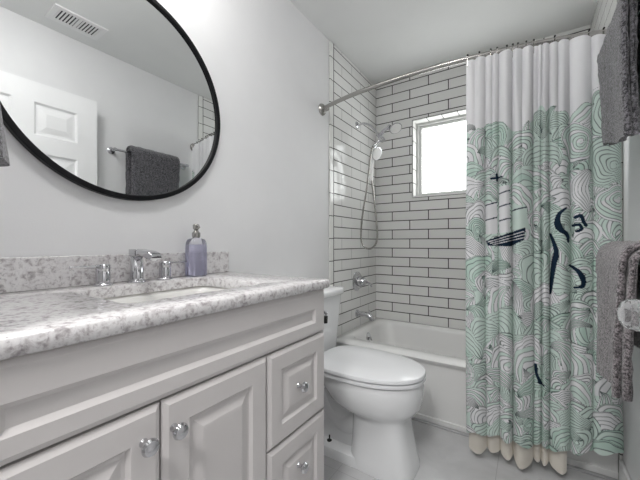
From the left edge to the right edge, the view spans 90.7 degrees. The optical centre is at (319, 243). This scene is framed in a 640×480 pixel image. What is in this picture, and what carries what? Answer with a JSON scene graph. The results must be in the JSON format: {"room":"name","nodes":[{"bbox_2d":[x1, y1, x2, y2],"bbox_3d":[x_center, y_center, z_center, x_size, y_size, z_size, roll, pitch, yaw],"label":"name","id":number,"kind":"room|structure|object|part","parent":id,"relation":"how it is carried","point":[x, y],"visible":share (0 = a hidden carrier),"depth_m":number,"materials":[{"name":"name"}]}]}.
{"room":"bathroom","nodes":[
{"label":"bathroom","id":0,"kind":"room"},
{"bbox_2d":[0,0,328,278],"bbox_3d":[-0.242,-0.185,1.827,0.100,2.450,2.940,0,0,33],"label":"wall","id":1,"kind":"structure","parent":0,"point":[262,199],"depth_m":1.52,"materials":[{"name":"paint"}]},
{"bbox_2d":[0,0,219,200],"bbox_3d":[-0.653,-0.522,1.086,0.024,0.748,0.748,0,0,33],"label":"round mirror","id":2,"kind":"object","parent":1,"relation":"attached to","point":[115,98],"visible":0.98,"depth_m":1.03,"materials":[{"name":"black mirror"}]},
{"bbox_2d":[0,251,228,292],"bbox_3d":[-0.678,0.084,1.055,0.020,0.092,0.928,0,0,33],"label":"backsplash","id":3,"kind":"structure","parent":1,"relation":"attached to","point":[17,274],"depth_m":0.94,"materials":[{"name":"stone"}]},
{"bbox_2d":[329,41,332,285],"bbox_3d":[0.079,-0.183,2.212,0.011,2.447,0.047,0,0,33],"label":"trim","id":4,"kind":"structure","parent":1,"relation":"attached to","point":[330,42],"depth_m":2.19,"materials":[{"name":"tile"}]},
{"bbox_2d":[333,44,333,285],"bbox_3d":[0.714,-0.183,1.822,1.500,2.447,0.004,0,0,33],"label":"trim","id":5,"kind":"structure","parent":1,"relation":"attached to","point":[333,44],"depth_m":2.23,"materials":[{"name":"tile"}]},
{"bbox_2d":[334,45,375,335],"bbox_3d":[0.299,-0.363,2.545,0.010,2.087,0.745,0,0,33],"label":"wall tile","id":6,"kind":"structure","parent":1,"relation":"attached to","point":[352,145],"depth_m":2.47,"materials":[{"name":"white tile"}]},
{"bbox_2d":[352,271,371,290],"bbox_3d":[0.339,0.305,2.506,0.101,0.156,0.160,0,0,33],"label":"shower valve","id":7,"kind":"object","parent":6,"relation":"attached to","point":[358,281],"visible":1,"depth_m":2.49,"materials":[{"name":"silver metal"}]},
{"bbox_3d":[0.302,0.305,2.528,0.014,0.156,0.156,0,0,33],"label":"trim plate","id":8,"kind":"part","parent":7,"relation":"part of","materials":[{"name":"silver metal"}]},
{"bbox_2d":[355,309,374,320],"bbox_3d":[0.359,0.567,2.490,0.152,0.084,0.060,0,0,33],"label":"tub spout","id":9,"kind":"object","parent":6,"relation":"attached to","point":[369,316],"visible":1,"depth_m":2.47,"materials":[{"name":"silver metal"}]},
{"bbox_2d":[355,121,401,249],"bbox_3d":[0.426,-0.461,2.389,0.388,1.025,0.113,0,0,39],"label":"shower head","id":10,"kind":"object","parent":6,"relation":"attached to","point":[375,154],"visible":1,"depth_m":2.42},
{"bbox_3d":[0.383,-0.886,2.471,0.194,0.141,0.028,0,0,38],"label":"shower arm","id":11,"kind":"part","parent":10,"relation":"part of","materials":[{"name":"silver metal"}]},
{"bbox_3d":[0.400,-0.588,2.408,0.030,0.219,0.047,0,0,-44],"label":"handheld handle","id":12,"kind":"part","parent":10,"relation":"part of","materials":[{"name":"silver metal"}]},
{"bbox_2d":[318,29,606,115],"bbox_3d":[0.622,-0.895,1.681,1.504,0.080,0.184,0,0,32],"label":"shower curtain rod","id":13,"kind":"object","parent":1,"relation":"attached to","point":[322,108],"visible":0.84,"depth_m":1.57,"materials":[{"name":"silver metal"}]},
{"bbox_2d":[466,34,623,455],"bbox_3d":[0.977,0.015,1.397,0.602,1.786,0.071,0,0,21],"label":"shower curtain","id":14,"kind":"object","parent":13,"relation":"hanging from","point":[544,188],"visible":0.92,"depth_m":1.40,"materials":[{"name":"fabric"}]},
{"bbox_3d":[0.865,-0.882,1.462,0.008,0.070,0.036,0,0,33],"label":"curtain hook","id":15,"kind":"object","parent":13,"relation":"hanging from","visible":0},
{"bbox_2d":[469,433,566,473],"bbox_3d":[0.895,0.077,1.446,0.392,1.873,0.053,0,0,24],"label":"curtain liner","id":16,"kind":"object","parent":15,"relation":"hanging from","point":[523,457],"visible":0.12,"depth_m":1.43,"materials":[{"name":"fabric"}]},
{"bbox_2d":[411,417,617,479],"bbox_3d":[0.684,1.036,1.780,1.473,0.007,0.024,0,0,33],"label":"trim","id":17,"kind":"structure","parent":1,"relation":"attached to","point":[413,418],"depth_m":1.47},
{"bbox_2d":[290,0,596,83],"bbox_3d":[0.425,-1.460,1.385,1.700,0.100,2.940,0,0,33],"label":"ceiling","id":18,"kind":"structure","parent":0,"point":[384,39],"depth_m":2.06,"materials":[{"name":"paint"}]},
{"bbox_2d":[324,420,618,479],"bbox_3d":[0.116,1.090,0.918,1.700,0.100,4.060,0,0,33],"label":"floor","id":19,"kind":"structure","parent":0,"point":[443,454],"depth_m":1.47,"materials":[{"name":"grey tile"}]},
{"bbox_2d":[0,289,323,479],"bbox_3d":[-0.443,0.601,0.901,0.580,0.879,0.905,0,0,33],"label":"vanity cabinet","id":20,"kind":"object","parent":19,"relation":"on","point":[236,393],"visible":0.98,"depth_m":0.66,"materials":[{"name":"paint"}]},
{"bbox_3d":[-0.406,0.607,0.512,0.019,0.576,0.296,0,0,33],"label":"door","id":21,"kind":"part","parent":20,"relation":"part of","materials":[{"name":"paint"}]},
{"bbox_3d":[-0.321,0.380,0.591,0.034,0.033,0.033,0,0,33],"label":"knob","id":22,"kind":"part","parent":20,"relation":"part of","materials":[{"name":"clear glass"}]},
{"bbox_2d":[0,251,328,359],"bbox_3d":[-0.453,0.099,0.908,0.558,0.122,0.930,0,0,33],"label":"countertop","id":23,"kind":"structure","parent":20,"relation":"on","point":[45,304],"depth_m":0.81,"materials":[{"name":"stone"}]},
{"bbox_2d":[69,249,186,286],"bbox_3d":[-0.572,0.075,1.027,0.151,0.110,0.368,0,0,33],"label":"faucet","id":24,"kind":"object","parent":23,"relation":"on","point":[102,274],"visible":1,"depth_m":1.03,"materials":[{"name":"silver metal"}]},
{"bbox_3d":[-0.694,0.071,0.931,0.009,0.010,0.073,0,0,33],"label":"lever","id":25,"kind":"part","parent":24,"relation":"part of","materials":[{"name":"silver metal"}]},
{"bbox_3d":[-0.667,0.098,0.971,0.054,0.065,0.054,0,0,33],"label":"handle","id":26,"kind":"part","parent":24,"relation":"part of","materials":[{"name":"silver metal"}]},
{"bbox_3d":[-0.608,0.075,1.051,0.057,0.110,0.054,0,0,33],"label":"spout","id":27,"kind":"part","parent":24,"relation":"part of","materials":[{"name":"silver metal"}]},
{"bbox_3d":[-0.551,0.039,1.013,0.100,0.037,0.037,0,0,33],"label":"spout","id":28,"kind":"part","parent":24,"relation":"part of","materials":[{"name":"silver metal"}]},
{"bbox_3d":[-0.558,0.098,1.136,0.054,0.065,0.054,0,0,33],"label":"handle","id":29,"kind":"part","parent":24,"relation":"part of","materials":[{"name":"silver metal"}]},
{"bbox_3d":[-0.531,0.071,1.177,0.009,0.010,0.073,0,0,33],"label":"lever","id":30,"kind":"part","parent":24,"relation":"part of","materials":[{"name":"silver metal"}]},
{"bbox_2d":[103,286,228,302],"bbox_3d":[-0.427,0.226,0.936,0.375,0.129,0.480,0,0,33],"label":"undermount sink","id":31,"kind":"object","parent":23,"relation":"in","point":[150,296],"visible":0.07,"depth_m":1.06,"materials":[{"name":"ceramic"}]},
{"bbox_2d":[185,224,206,276],"bbox_3d":[-0.486,0.028,1.242,0.069,0.204,0.066,0,0,33],"label":"soap dispenser","id":32,"kind":"object","parent":23,"relation":"on","point":[195,247],"visible":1,"depth_m":1.22,"materials":[{"name":"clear glass"}]},
{"bbox_3d":[-0.287,0.380,0.642,0.034,0.033,0.033,0,0,33],"label":"knob","id":33,"kind":"part","parent":20,"relation":"part of","materials":[{"name":"clear glass"}]},
{"bbox_3d":[-0.238,0.607,0.765,0.019,0.576,0.304,0,0,33],"label":"door","id":34,"kind":"part","parent":20,"relation":"part of","materials":[{"name":"paint"}]},
{"bbox_3d":[-0.070,0.456,1.019,0.019,0.274,0.297,0,0,33],"label":"drawer","id":35,"kind":"part","parent":20,"relation":"part of","materials":[{"name":"paint"}]},
{"bbox_3d":[-0.070,0.746,1.019,0.019,0.298,0.297,0,0,33],"label":"drawer","id":36,"kind":"part","parent":20,"relation":"part of","materials":[{"name":"paint"}]},
{"bbox_3d":[-0.054,0.705,0.995,0.034,0.033,0.033,0,0,33],"label":"knob","id":37,"kind":"part","parent":20,"relation":"part of","materials":[{"name":"clear glass"}]},
{"bbox_3d":[-0.054,0.452,0.995,0.034,0.033,0.033,0,0,33],"label":"knob","id":38,"kind":"part","parent":20,"relation":"part of","materials":[{"name":"clear glass"}]},
{"bbox_2d":[324,311,327,323],"bbox_3d":[0.000,0.272,1.177,0.052,0.053,0.043,0,0,33],"label":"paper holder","id":39,"kind":"object","parent":20,"relation":"attached to","point":[325,312],"visible":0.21,"depth_m":1.17,"materials":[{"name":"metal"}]},
{"bbox_2d":[322,286,425,479],"bbox_3d":[0.151,0.651,1.621,0.760,0.777,0.518,0,0,33],"label":"toilet","id":40,"kind":"object","parent":19,"relation":"on","point":[372,396],"visible":0.65,"depth_m":1.43,"materials":[{"name":"ceramic"}]},
{"bbox_3d":[-0.074,0.473,1.770,0.200,0.336,0.490,0,0,33],"label":"tank","id":41,"kind":"part","parent":40,"relation":"part of","materials":[{"name":"ceramic"}]},
{"bbox_3d":[-0.072,0.283,1.768,0.224,0.041,0.518,0,0,33],"label":"tank lid","id":42,"kind":"part","parent":40,"relation":"part of","materials":[{"name":"ceramic"}]},
{"bbox_3d":[0.245,0.616,1.555,0.532,0.020,0.390,0,0,33],"label":"seat","id":43,"kind":"part","parent":40,"relation":"part of","materials":[{"name":"plastic"}]},
{"bbox_3d":[0.244,0.592,1.556,0.534,0.022,0.390,0,0,33],"label":"lid","id":44,"kind":"part","parent":40,"relation":"part of","materials":[{"name":"plastic"}]},
{"bbox_2d":[336,317,618,478],"bbox_3d":[0.905,0.853,2.112,1.476,0.370,0.794,0,0,33],"label":"bathtub","id":45,"kind":"object","parent":19,"relation":"on","point":[440,350],"visible":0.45,"depth_m":1.85,"materials":[{"name":"ceramic"}]},
{"bbox_3d":[0.390,0.735,2.464,0.040,0.072,0.072,0,0,33],"label":"overflow plate","id":46,"kind":"part","parent":45,"relation":"part of","materials":[{"name":"silver metal"}]},
{"bbox_2d":[336,317,465,370],"bbox_3d":[0.905,0.824,2.112,1.476,0.312,0.794,0,0,33],"label":"basin","id":47,"kind":"object","parent":45,"relation":"in","point":[437,348],"depth_m":2.44,"materials":[{"name":"ceramic"}]},
{"bbox_2d":[376,25,589,329],"bbox_3d":[1.181,-0.185,2.528,1.500,2.450,0.200,0,0,33],"label":"wall","id":48,"kind":"structure","parent":0,"point":[421,245],"depth_m":2.66,"materials":[{"name":"tile"}]},
{"bbox_2d":[412,109,465,197],"bbox_3d":[1.169,-0.711,2.503,0.839,0.660,0.154,0,0,33],"label":"window","id":49,"kind":"structure","parent":48,"relation":"in","point":[438,141],"depth_m":2.66,"materials":[{"name":"glass"}]},
{"bbox_3d":[1.160,-0.391,2.490,0.832,0.013,0.122,0,0,33],"label":"sill","id":50,"kind":"part","parent":49,"relation":"part of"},
{"bbox_3d":[1.201,-0.709,2.552,0.742,0.567,0.006,0,0,33],"label":"pane","id":51,"kind":"part","parent":49,"relation":"part of","materials":[{"name":"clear glass"}]},
{"bbox_2d":[617,299,639,330],"bbox_3d":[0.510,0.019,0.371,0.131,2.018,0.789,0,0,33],"label":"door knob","id":52,"kind":"structure","parent":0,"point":[628,311],"depth_m":0.64,"materials":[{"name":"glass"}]},
{"bbox_2d":[623,134,639,479],"bbox_3d":[1.092,-0.185,0.944,0.100,2.450,2.940,0,0,33],"label":"wall","id":53,"kind":"structure","parent":0,"point":[631,146],"depth_m":1.25,"materials":[{"name":"paint"}]},
{"bbox_2d":[590,0,616,30],"bbox_3d":[1.541,-0.363,1.723,0.010,2.087,0.745,0,0,33],"label":"wall tile","id":54,"kind":"structure","parent":53,"relation":"attached to","point":[604,10],"depth_m":1.70,"materials":[{"name":"white tile"}]},
{"bbox_2d":[597,0,639,145],"bbox_3d":[1.009,-0.527,1.027,0.125,0.456,0.408,0,0,33],"label":"hand towel","id":55,"kind":"object","parent":53,"relation":"attached to","point":[618,59],"visible":0.99,"depth_m":0.91,"materials":[{"name":"grey fabric"}]},
{"bbox_2d":[617,0,622,472],"bbox_3d":[1.321,-0.183,1.391,0.011,2.447,0.047,0,0,33],"label":"trim","id":56,"kind":"structure","parent":53,"relation":"attached to","point":[620,455],"depth_m":1.37,"materials":[{"name":"tile"}]},
{"bbox_2d":[619,460,630,479],"bbox_3d":[1.068,0.990,1.011,0.014,0.100,0.865,0,0,33],"label":"baseboard","id":57,"kind":"structure","parent":53,"relation":"attached to","point":[623,473],"depth_m":1.32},
{"bbox_2d":[637,1,639,18],"bbox_3d":[1.028,-0.695,1.010,0.080,0.052,0.642,0,0,33],"label":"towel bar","id":58,"kind":"object","parent":53,"relation":"attached to","point":[638,11],"visible":0.02,"depth_m":0.94,"materials":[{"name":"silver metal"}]},
{"bbox_3d":[1.028,0.055,1.010,0.080,0.052,0.642,0,0,33],"label":"towel bar","id":59,"kind":"object","parent":53,"relation":"attached to","visible":0},
{"bbox_2d":[595,241,639,401],"bbox_3d":[0.998,0.232,1.020,0.149,0.481,0.408,0,0,33],"label":"bath towel","id":60,"kind":"object","parent":59,"relation":"hanging from","point":[617,269],"visible":0.94,"depth_m":0.92,"materials":[{"name":"grey fabric"}]},
{"bbox_3d":[-0.312,-0.185,0.272,1.500,2.450,0.270,0,0,33],"label":"wall","id":61,"kind":"structure","parent":0,"visible":0},
{"bbox_3d":[-0.714,-0.395,0.570,0.158,0.178,0.082,0,0,33],"label":"towel ring","id":62,"kind":"object","parent":61,"relation":"attached to","visible":0},
{"bbox_2d":[0,106,9,166],"bbox_3d":[-0.691,-0.263,0.603,0.136,0.195,0.164,0,0,-37],"label":"towel","id":63,"kind":"object","parent":62,"relation":"hanging from","point":[4,157],"visible":1,"depth_m":0.64,"materials":[{"name":"grey fabric"}]}
]}

